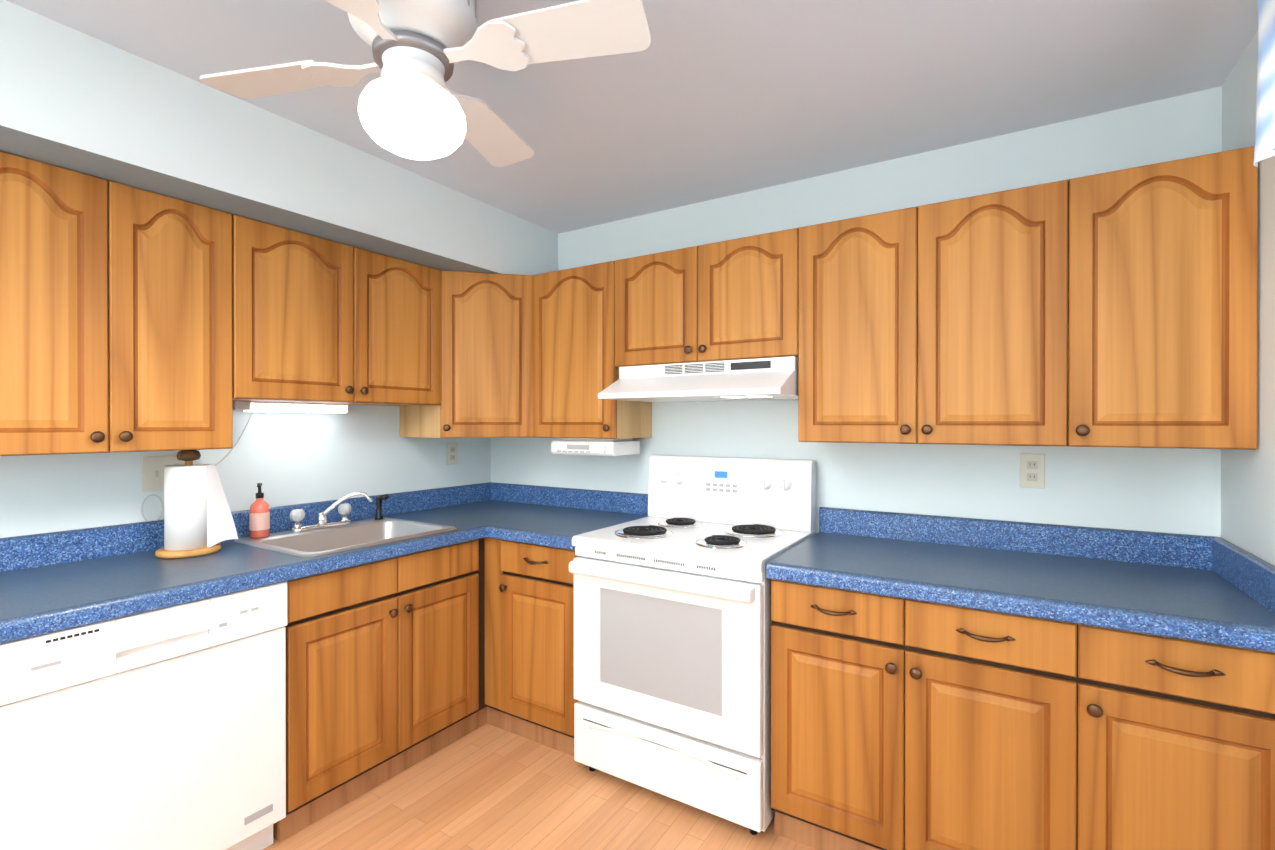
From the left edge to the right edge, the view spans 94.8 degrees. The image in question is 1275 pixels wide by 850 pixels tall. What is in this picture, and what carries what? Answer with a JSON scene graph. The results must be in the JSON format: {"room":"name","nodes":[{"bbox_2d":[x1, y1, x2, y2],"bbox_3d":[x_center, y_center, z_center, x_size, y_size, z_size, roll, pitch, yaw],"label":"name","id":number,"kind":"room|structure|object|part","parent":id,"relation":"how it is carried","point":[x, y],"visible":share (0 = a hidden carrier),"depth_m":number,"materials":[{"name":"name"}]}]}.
{"room":"kitchen","nodes":[
{"label":"kitchen","id":0,"kind":"room"},
{"bbox_2d":[0,405,490,537],"bbox_3d":[-2.047,0.163,1.637,0.100,2.375,4.300,0,0,32],"label":"wall","id":1,"kind":"structure","parent":0,"point":[287,458],"depth_m":2.40,"materials":[{"name":"paint"}]},
{"bbox_2d":[0,151,239,455],"bbox_3d":[-1.699,-0.319,1.786,0.325,0.801,0.699,0,0,32],"label":"upper cabinet","id":2,"kind":"object","parent":1,"relation":"attached to","point":[120,303],"depth_m":1.73,"materials":[{"name":"brown wood"}]},
{"bbox_3d":[-1.657,-0.319,1.567,0.020,0.799,0.370,0,0,32],"label":"door","id":3,"kind":"part","parent":2,"relation":"part of","materials":[{"name":"brown wood"}]},
{"bbox_3d":[-1.555,0.034,1.686,0.028,0.033,0.033,0,0,32],"label":"door knob","id":4,"kind":"part","parent":2,"relation":"part of","materials":[{"name":"brown metal"}]},
{"bbox_3d":[-1.521,0.034,1.740,0.028,0.033,0.033,0,0,32],"label":"door knob","id":5,"kind":"part","parent":2,"relation":"part of","materials":[{"name":"brown metal"}]},
{"bbox_3d":[-1.471,-0.320,1.863,0.020,0.799,0.323,0,0,32],"label":"door","id":6,"kind":"part","parent":2,"relation":"part of","materials":[{"name":"brown wood"}]},
{"bbox_2d":[142,455,184,491],"bbox_3d":[-1.685,0.173,2.106,0.012,0.125,0.150,0,0,32],"label":"switch plate","id":7,"kind":"object","parent":1,"relation":"attached to","point":[152,473],"visible":0.46,"depth_m":2.07,"materials":[{"name":"beige plastic"}]},
{"bbox_2d":[240,216,439,409],"bbox_3d":[-1.279,-0.407,2.453,0.325,0.629,0.875,0,0,32],"label":"upper cabinet","id":8,"kind":"object","parent":1,"relation":"attached to","point":[323,321],"depth_m":2.29,"materials":[{"name":"brown wood"}]},
{"bbox_2d":[141,401,348,521],"bbox_3d":[-1.503,0.126,2.318,0.078,0.434,0.717,0,0,32],"label":"under-cabinet light","id":9,"kind":"object","parent":8,"relation":"attached to","point":[247,406],"depth_m":2.35,"materials":[{"name":"white plastic"}]},
{"bbox_3d":[-1.622,0.144,2.182,0.022,0.400,0.360,0,0,32],"label":"light cord","id":10,"kind":"part","parent":9,"relation":"part of","materials":[{"name":"white plastic"}]},
{"bbox_3d":[-1.267,-0.407,2.187,0.020,0.627,0.433,0,0,32],"label":"door","id":11,"kind":"part","parent":8,"relation":"part of","materials":[{"name":"brown wood"}]},
{"bbox_3d":[-1.148,-0.140,2.332,0.028,0.033,0.033,0,0,32],"label":"door knob","id":12,"kind":"part","parent":8,"relation":"part of","materials":[{"name":"brown metal"}]},
{"bbox_3d":[-1.114,-0.140,2.386,0.028,0.033,0.033,0,0,32],"label":"door knob","id":13,"kind":"part","parent":8,"relation":"part of","materials":[{"name":"brown metal"}]},
{"bbox_3d":[-1.034,-0.408,2.557,0.020,0.627,0.436,0,0,32],"label":"door","id":14,"kind":"part","parent":8,"relation":"part of","materials":[{"name":"brown wood"}]},
{"bbox_2d":[447,443,457,464],"bbox_3d":[-1.007,0.156,3.187,0.007,0.118,0.072,0,0,32],"label":"outlet","id":15,"kind":"object","parent":1,"relation":"attached to","point":[449,453],"depth_m":3.18,"materials":[{"name":"beige plastic"}]},
{"bbox_2d":[0,0,557,274],"bbox_3d":[-1.762,-0.872,1.514,0.510,0.305,4.200,0,0,32],"label":"soffit","id":16,"kind":"structure","parent":0,"point":[75,100],"depth_m":1.82,"materials":[{"name":"paint"}]},
{"bbox_2d":[263,723,815,849],"bbox_3d":[-0.664,1.402,0.829,3.305,0.100,4.400,0,0,32],"label":"floor","id":17,"kind":"structure","parent":0,"point":[486,786],"depth_m":2.04,"materials":[{"name":"laminate"}]},
{"bbox_2d":[0,582,286,849],"bbox_3d":[-1.532,0.917,1.747,0.615,0.866,0.632,0,0,32],"label":"dishwasher","id":18,"kind":"object","parent":17,"relation":"on","point":[162,729],"visible":0.94,"depth_m":1.56,"materials":[{"name":"white"}]},
{"bbox_3d":[-1.288,0.565,1.593,0.036,0.139,0.632,0,0,32],"label":"panel","id":19,"kind":"part","parent":18,"relation":"part of","materials":[{"name":"white plastic"}]},
{"bbox_2d":[273,538,484,841],"bbox_3d":[-1.160,0.913,2.369,0.618,0.868,0.800,0,0,32],"label":"base cabinet","id":20,"kind":"object","parent":17,"relation":"on","point":[385,659],"depth_m":2.14,"materials":[{"name":"brown wood"}]},
{"bbox_2d":[0,482,555,643],"bbox_3d":[-1.250,0.414,2.186,0.660,0.153,2.517,0,0,32],"label":"countertop","id":21,"kind":"structure","parent":20,"relation":"on","point":[50,582],"depth_m":1.85,"materials":[{"name":"laminate"}]},
{"bbox_2d":[155,450,237,558],"bbox_3d":[-1.526,0.260,2.023,0.180,0.355,0.218,0,0,32],"label":"paper towel holder","id":22,"kind":"object","parent":21,"relation":"on","point":[198,519],"visible":0.98,"depth_m":1.97,"materials":[{"name":"white paper"}]},
{"bbox_3d":[-1.536,0.103,2.006,0.068,0.040,0.067,0,0,32],"label":"knob","id":23,"kind":"part","parent":22,"relation":"part of","materials":[{"name":"brown wood"}]},
{"bbox_2d":[290,492,388,532],"bbox_3d":[-1.246,0.358,2.494,0.130,0.142,0.406,0,0,32],"label":"faucet","id":24,"kind":"object","parent":21,"relation":"on","point":[297,516],"visible":1,"depth_m":2.47,"materials":[{"name":"silver metal"}]},
{"bbox_2d":[233,517,456,556],"bbox_3d":[-1.141,0.524,2.338,0.524,0.188,0.640,0,0,32],"label":"sink","id":25,"kind":"object","parent":21,"relation":"in","point":[353,535],"visible":0.38,"depth_m":2.41,"materials":[{"name":"silver metal"}]},
{"bbox_2d":[249,483,269,537],"bbox_3d":[-1.449,0.326,2.250,0.072,0.208,0.067,0,0,32],"label":"soap bottle","id":26,"kind":"object","parent":25,"relation":"on","point":[259,520],"visible":1,"depth_m":2.23,"materials":[{"name":"red"}]},
{"bbox_2d":[485,537,577,755],"bbox_3d":[-0.296,0.912,2.709,0.522,0.868,0.618,0,0,32],"label":"base cabinet","id":27,"kind":"object","parent":17,"relation":"on","point":[529,588],"depth_m":2.45,"materials":[{"name":"brown wood"}]},
{"bbox_3d":[-0.574,0.695,2.501,0.033,0.033,0.028,0,0,32],"label":"door knob","id":28,"kind":"part","parent":27,"relation":"part of","materials":[{"name":"brown metal"}]},
{"bbox_3d":[-0.426,0.561,2.405,0.140,0.019,0.032,0,0,32],"label":"drawer pull","id":29,"kind":"part","parent":27,"relation":"part of","materials":[{"name":"brown metal"}]},
{"bbox_3d":[-0.412,0.563,2.428,0.413,0.134,0.020,0,0,32],"label":"drawer","id":30,"kind":"part","parent":27,"relation":"part of","materials":[{"name":"brown wood"}]},
{"bbox_3d":[-0.412,0.940,2.429,0.413,0.588,0.020,0,0,32],"label":"door","id":31,"kind":"part","parent":27,"relation":"part of","materials":[{"name":"brown wood"}]},
{"bbox_2d":[488,487,647,549],"bbox_3d":[-0.276,0.413,2.680,0.462,0.153,0.642,0,0,32],"label":"countertop","id":32,"kind":"structure","parent":27,"relation":"on","point":[550,518],"depth_m":2.86,"materials":[{"name":"laminate"}]},
{"bbox_2d":[569,455,815,834],"bbox_3d":[0.227,0.746,2.311,0.762,1.205,0.684,0,0,32],"label":"stove","id":33,"kind":"object","parent":17,"relation":"on","point":[672,642],"visible":0.98,"depth_m":2.08,"materials":[{"name":"white metal"}]},
{"bbox_3d":[0.057,0.539,2.041,0.722,0.048,0.048,0,0,32],"label":"handle","id":34,"kind":"part","parent":33,"relation":"part of","materials":[{"name":"white metal"}]},
{"bbox_2d":[572,516,815,571],"bbox_3d":[0.238,0.447,2.329,0.762,0.036,0.640,0,0,32],"label":"cooktop","id":35,"kind":"object","parent":33,"relation":"in","point":[708,543],"depth_m":2.18,"materials":[{"name":"white metal"}]},
{"bbox_3d":[0.364,0.245,2.547,0.170,0.115,0.006,0,0,32],"label":"display panel","id":36,"kind":"part","parent":33,"relation":"part of","materials":[{"name":"white plastic"}]},
{"bbox_2d":[771,579,1084,849],"bbox_3d":[0.928,0.915,1.939,0.797,0.868,0.618,0,0,32],"label":"base cabinet","id":37,"kind":"object","parent":17,"relation":"on","point":[907,725],"depth_m":1.65,"materials":[{"name":"brown wood"}]},
{"bbox_3d":[0.586,0.563,1.768,0.140,0.019,0.032,0,0,32],"label":"drawer pull","id":38,"kind":"part","parent":37,"relation":"part of","materials":[{"name":"brown metal"}]},
{"bbox_3d":[0.601,0.565,1.790,0.394,0.134,0.020,0,0,32],"label":"drawer","id":39,"kind":"part","parent":37,"relation":"part of","materials":[{"name":"brown wood"}]},
{"bbox_3d":[0.601,0.942,1.792,0.394,0.588,0.020,0,0,32],"label":"door","id":40,"kind":"part","parent":37,"relation":"part of","materials":[{"name":"brown wood"}]},
{"bbox_3d":[0.729,0.697,1.682,0.033,0.033,0.028,0,0,32],"label":"door knob","id":41,"kind":"part","parent":37,"relation":"part of","materials":[{"name":"brown metal"}]},
{"bbox_3d":[0.783,0.697,1.648,0.033,0.033,0.028,0,0,32],"label":"door knob","id":42,"kind":"part","parent":37,"relation":"part of","materials":[{"name":"brown metal"}]},
{"bbox_3d":[0.923,0.563,1.556,0.140,0.019,0.032,0,0,32],"label":"drawer pull","id":43,"kind":"part","parent":37,"relation":"part of","materials":[{"name":"brown metal"}]},
{"bbox_3d":[0.937,0.566,1.579,0.395,0.134,0.020,0,0,32],"label":"drawer","id":44,"kind":"part","parent":37,"relation":"part of","materials":[{"name":"brown wood"}]},
{"bbox_3d":[0.937,0.943,1.580,0.395,0.588,0.020,0,0,32],"label":"door","id":45,"kind":"part","parent":37,"relation":"part of","materials":[{"name":"brown wood"}]},
{"bbox_2d":[766,507,1274,652],"bbox_3d":[1.088,0.415,1.822,1.195,0.153,0.642,0,0,32],"label":"countertop","id":46,"kind":"structure","parent":37,"relation":"on","point":[1211,589],"depth_m":1.75,"materials":[{"name":"laminate"}]},
{"bbox_2d":[1085,625,1274,849],"bbox_3d":[1.433,0.916,1.622,0.395,0.868,0.618,0,0,32],"label":"base cabinet","id":47,"kind":"object","parent":17,"relation":"on","point":[1180,733],"depth_m":1.37,"materials":[{"name":"brown wood"}]},
{"bbox_3d":[1.120,0.698,1.436,0.033,0.033,0.028,0,0,32],"label":"door knob","id":48,"kind":"part","parent":47,"relation":"part of","materials":[{"name":"brown metal"}]},
{"bbox_3d":[1.273,0.943,1.369,0.392,0.588,0.020,0,0,32],"label":"door","id":49,"kind":"part","parent":47,"relation":"part of","materials":[{"name":"brown wood"}]},
{"bbox_3d":[1.273,0.566,1.368,0.392,0.134,0.020,0,0,32],"label":"drawer","id":50,"kind":"part","parent":47,"relation":"part of","materials":[{"name":"brown wood"}]},
{"bbox_3d":[1.258,0.564,1.345,0.140,0.019,0.032,0,0,32],"label":"drawer pull","id":51,"kind":"part","parent":47,"relation":"part of","materials":[{"name":"brown metal"}]},
{"bbox_2d":[6,0,1257,233],"bbox_3d":[-0.664,-1.073,0.822,3.305,0.100,4.400,0,0,32],"label":"ceiling","id":52,"kind":"structure","parent":0,"point":[700,100],"depth_m":1.73,"materials":[{"name":"paint"}]},
{"bbox_2d":[200,0,650,166],"bbox_3d":[-0.500,-0.815,1.311,0.827,0.416,0.827,0,0,-32],"label":"ceiling fan","id":53,"kind":"object","parent":52,"relation":"hanging from","point":[412,105],"visible":1,"depth_m":1.25,"materials":[{"name":"white"}]},
{"bbox_3d":[-0.500,-0.686,1.311,0.226,0.158,0.226,0,0,32],"label":"globe","id":54,"kind":"part","parent":53,"relation":"part of","materials":[{"name":"white glass"}]},
{"bbox_3d":[-0.500,-0.892,1.310,0.276,0.262,0.276,0,0,32],"label":"motor","id":55,"kind":"part","parent":53,"relation":"part of","materials":[{"name":"white metal"}]},
{"bbox_2d":[491,86,1221,536],"bbox_3d":[0.481,0.160,2.645,3.305,2.375,0.100,0,0,32],"label":"wall","id":56,"kind":"structure","parent":0,"point":[1169,490],"depth_m":2.20,"materials":[{"name":"paint"}]},
{"bbox_2d":[400,410,435,437],"bbox_3d":[-0.764,-0.332,3.008,0.608,0.783,0.608,0,0,32],"label":"upper cabinet","id":57,"kind":"object","parent":56,"relation":"attached to","point":[413,423],"depth_m":2.84,"materials":[{"name":"brown wood"}]},
{"bbox_2d":[432,270,531,437],"bbox_3d":[-0.714,-0.332,2.789,0.313,0.780,0.313,0,0,32],"label":"upper cabinet","id":58,"kind":"object","parent":56,"relation":"attached to","point":[486,318],"depth_m":2.78,"materials":[{"name":"brown wood"}]},
{"bbox_3d":[-0.887,0.012,2.724,0.033,0.033,0.028,0,0,-13],"label":"corner door knob","id":59,"kind":"part","parent":58,"relation":"part of","materials":[{"name":"brown metal"}]},
{"bbox_3d":[-0.714,-0.332,2.788,0.427,0.780,0.020,0,0,-13],"label":"corner door","id":60,"kind":"part","parent":58,"relation":"part of","materials":[{"name":"brown wood"}]},
{"bbox_2d":[532,260,651,438],"bbox_3d":[-0.223,-0.331,2.835,0.488,0.783,0.325,0,0,32],"label":"upper cabinet","id":61,"kind":"object","parent":56,"relation":"attached to","point":[574,309],"depth_m":2.69,"materials":[{"name":"brown wood"}]},
{"bbox_3d":[-0.304,-0.331,2.705,0.486,0.780,0.020,0,0,32],"label":"door","id":62,"kind":"part","parent":61,"relation":"part of","materials":[{"name":"brown wood"}]},
{"bbox_2d":[551,438,639,455],"bbox_3d":[-0.204,0.100,2.791,0.360,0.078,0.243,0,0,32],"label":"under-cabinet radio","id":63,"kind":"object","parent":61,"relation":"attached to","point":[598,446],"visible":0.92,"depth_m":2.70,"materials":[{"name":"white plastic"}]},
{"bbox_3d":[-0.137,0.013,2.573,0.033,0.033,0.028,0,0,32],"label":"door knob","id":64,"kind":"part","parent":61,"relation":"part of","materials":[{"name":"brown metal"}]},
{"bbox_2d":[616,227,799,369],"bbox_3d":[0.327,-0.488,2.488,0.809,0.467,0.325,0,0,32],"label":"upper cabinet","id":65,"kind":"object","parent":56,"relation":"attached to","point":[734,299],"depth_m":2.32,"materials":[{"name":"brown wood"}]},
{"bbox_3d":[0.074,-0.488,2.467,0.400,0.465,0.020,0,0,32],"label":"door","id":66,"kind":"part","parent":65,"relation":"part of","materials":[{"name":"brown wood"}]},
{"bbox_3d":[0.205,-0.302,2.357,0.033,0.033,0.028,0,0,32],"label":"door knob","id":67,"kind":"part","parent":65,"relation":"part of","materials":[{"name":"brown metal"}]},
{"bbox_2d":[598,356,797,401],"bbox_3d":[0.292,-0.179,2.412,0.770,0.146,0.489,0,0,32],"label":"range hood","id":68,"kind":"object","parent":65,"relation":"attached to","point":[773,378],"visible":0.96,"depth_m":2.26,"materials":[{"name":"white metal"}]},
{"bbox_2d":[731,361,770,369],"bbox_3d":[0.428,-0.226,2.222,0.160,0.028,0.002,0,0,32],"label":"switch","id":69,"kind":"object","parent":68,"relation":"attached to","point":[735,365],"depth_m":2.22,"materials":[{"name":"black plastic"}]},
{"bbox_3d":[0.259,-0.302,2.323,0.033,0.033,0.028,0,0,32],"label":"door knob","id":70,"kind":"part","parent":65,"relation":"part of","materials":[{"name":"brown metal"}]},
{"bbox_3d":[0.417,-0.488,2.252,0.404,0.465,0.020,0,0,32],"label":"door","id":71,"kind":"part","parent":65,"relation":"part of","materials":[{"name":"brown wood"}]},
{"bbox_2d":[798,178,1075,446],"bbox_3d":[1.008,-0.329,2.061,0.797,0.783,0.325,0,0,32],"label":"upper cabinet","id":72,"kind":"object","parent":56,"relation":"attached to","point":[952,321],"depth_m":1.88,"materials":[{"name":"brown wood"}]},
{"bbox_3d":[0.756,-0.329,2.039,0.392,0.780,0.020,0,0,32],"label":"door","id":73,"kind":"part","parent":72,"relation":"part of","materials":[{"name":"brown wood"}]},
{"bbox_3d":[0.883,0.015,1.931,0.033,0.033,0.028,0,0,32],"label":"door knob","id":74,"kind":"part","parent":72,"relation":"part of","materials":[{"name":"brown metal"}]},
{"bbox_3d":[0.938,0.015,1.897,0.033,0.033,0.028,0,0,32],"label":"door knob","id":75,"kind":"part","parent":72,"relation":"part of","materials":[{"name":"brown metal"}]},
{"bbox_3d":[1.093,-0.329,1.827,0.399,0.780,0.020,0,0,32],"label":"door","id":76,"kind":"part","parent":72,"relation":"part of","materials":[{"name":"brown wood"}]},
{"bbox_2d":[1020,454,1044,488],"bbox_3d":[1.365,0.159,2.026,0.072,0.118,0.007,0,0,32],"label":"outlet","id":77,"kind":"object","parent":56,"relation":"attached to","point":[1024,470],"depth_m":2.02,"materials":[{"name":"beige plastic"}]},
{"bbox_2d":[1076,146,1257,449],"bbox_3d":[1.512,-0.328,1.744,0.394,0.783,0.325,0,0,32],"label":"upper cabinet","id":78,"kind":"object","parent":56,"relation":"attached to","point":[1118,308],"depth_m":1.59,"materials":[{"name":"brown wood"}]},
{"bbox_3d":[1.278,0.015,1.683,0.033,0.033,0.028,0,0,32],"label":"door knob","id":79,"kind":"part","parent":78,"relation":"part of","materials":[{"name":"brown metal"}]},
{"bbox_3d":[1.431,-0.328,1.614,0.392,0.780,0.020,0,0,32],"label":"door","id":80,"kind":"part","parent":78,"relation":"part of","materials":[{"name":"brown wood"}]},
{"bbox_2d":[1221,31,1274,565],"bbox_3d":[0.666,0.167,-0.070,0.100,2.375,4.300,0,0,32],"label":"wall","id":81,"kind":"structure","parent":0,"point":[1248,500],"depth_m":1.51,"materials":[{"name":"paint"}]},
{"bbox_2d":[1253,0,1274,166],"bbox_3d":[1.001,-0.281,0.660,0.112,1.397,1.435,0,0,32],"label":"sheer curtain","id":82,"kind":"object","parent":81,"relation":"hanging from","point":[1265,130],"visible":1,"depth_m":1.20,"materials":[{"name":"white fabric"}]}
]}

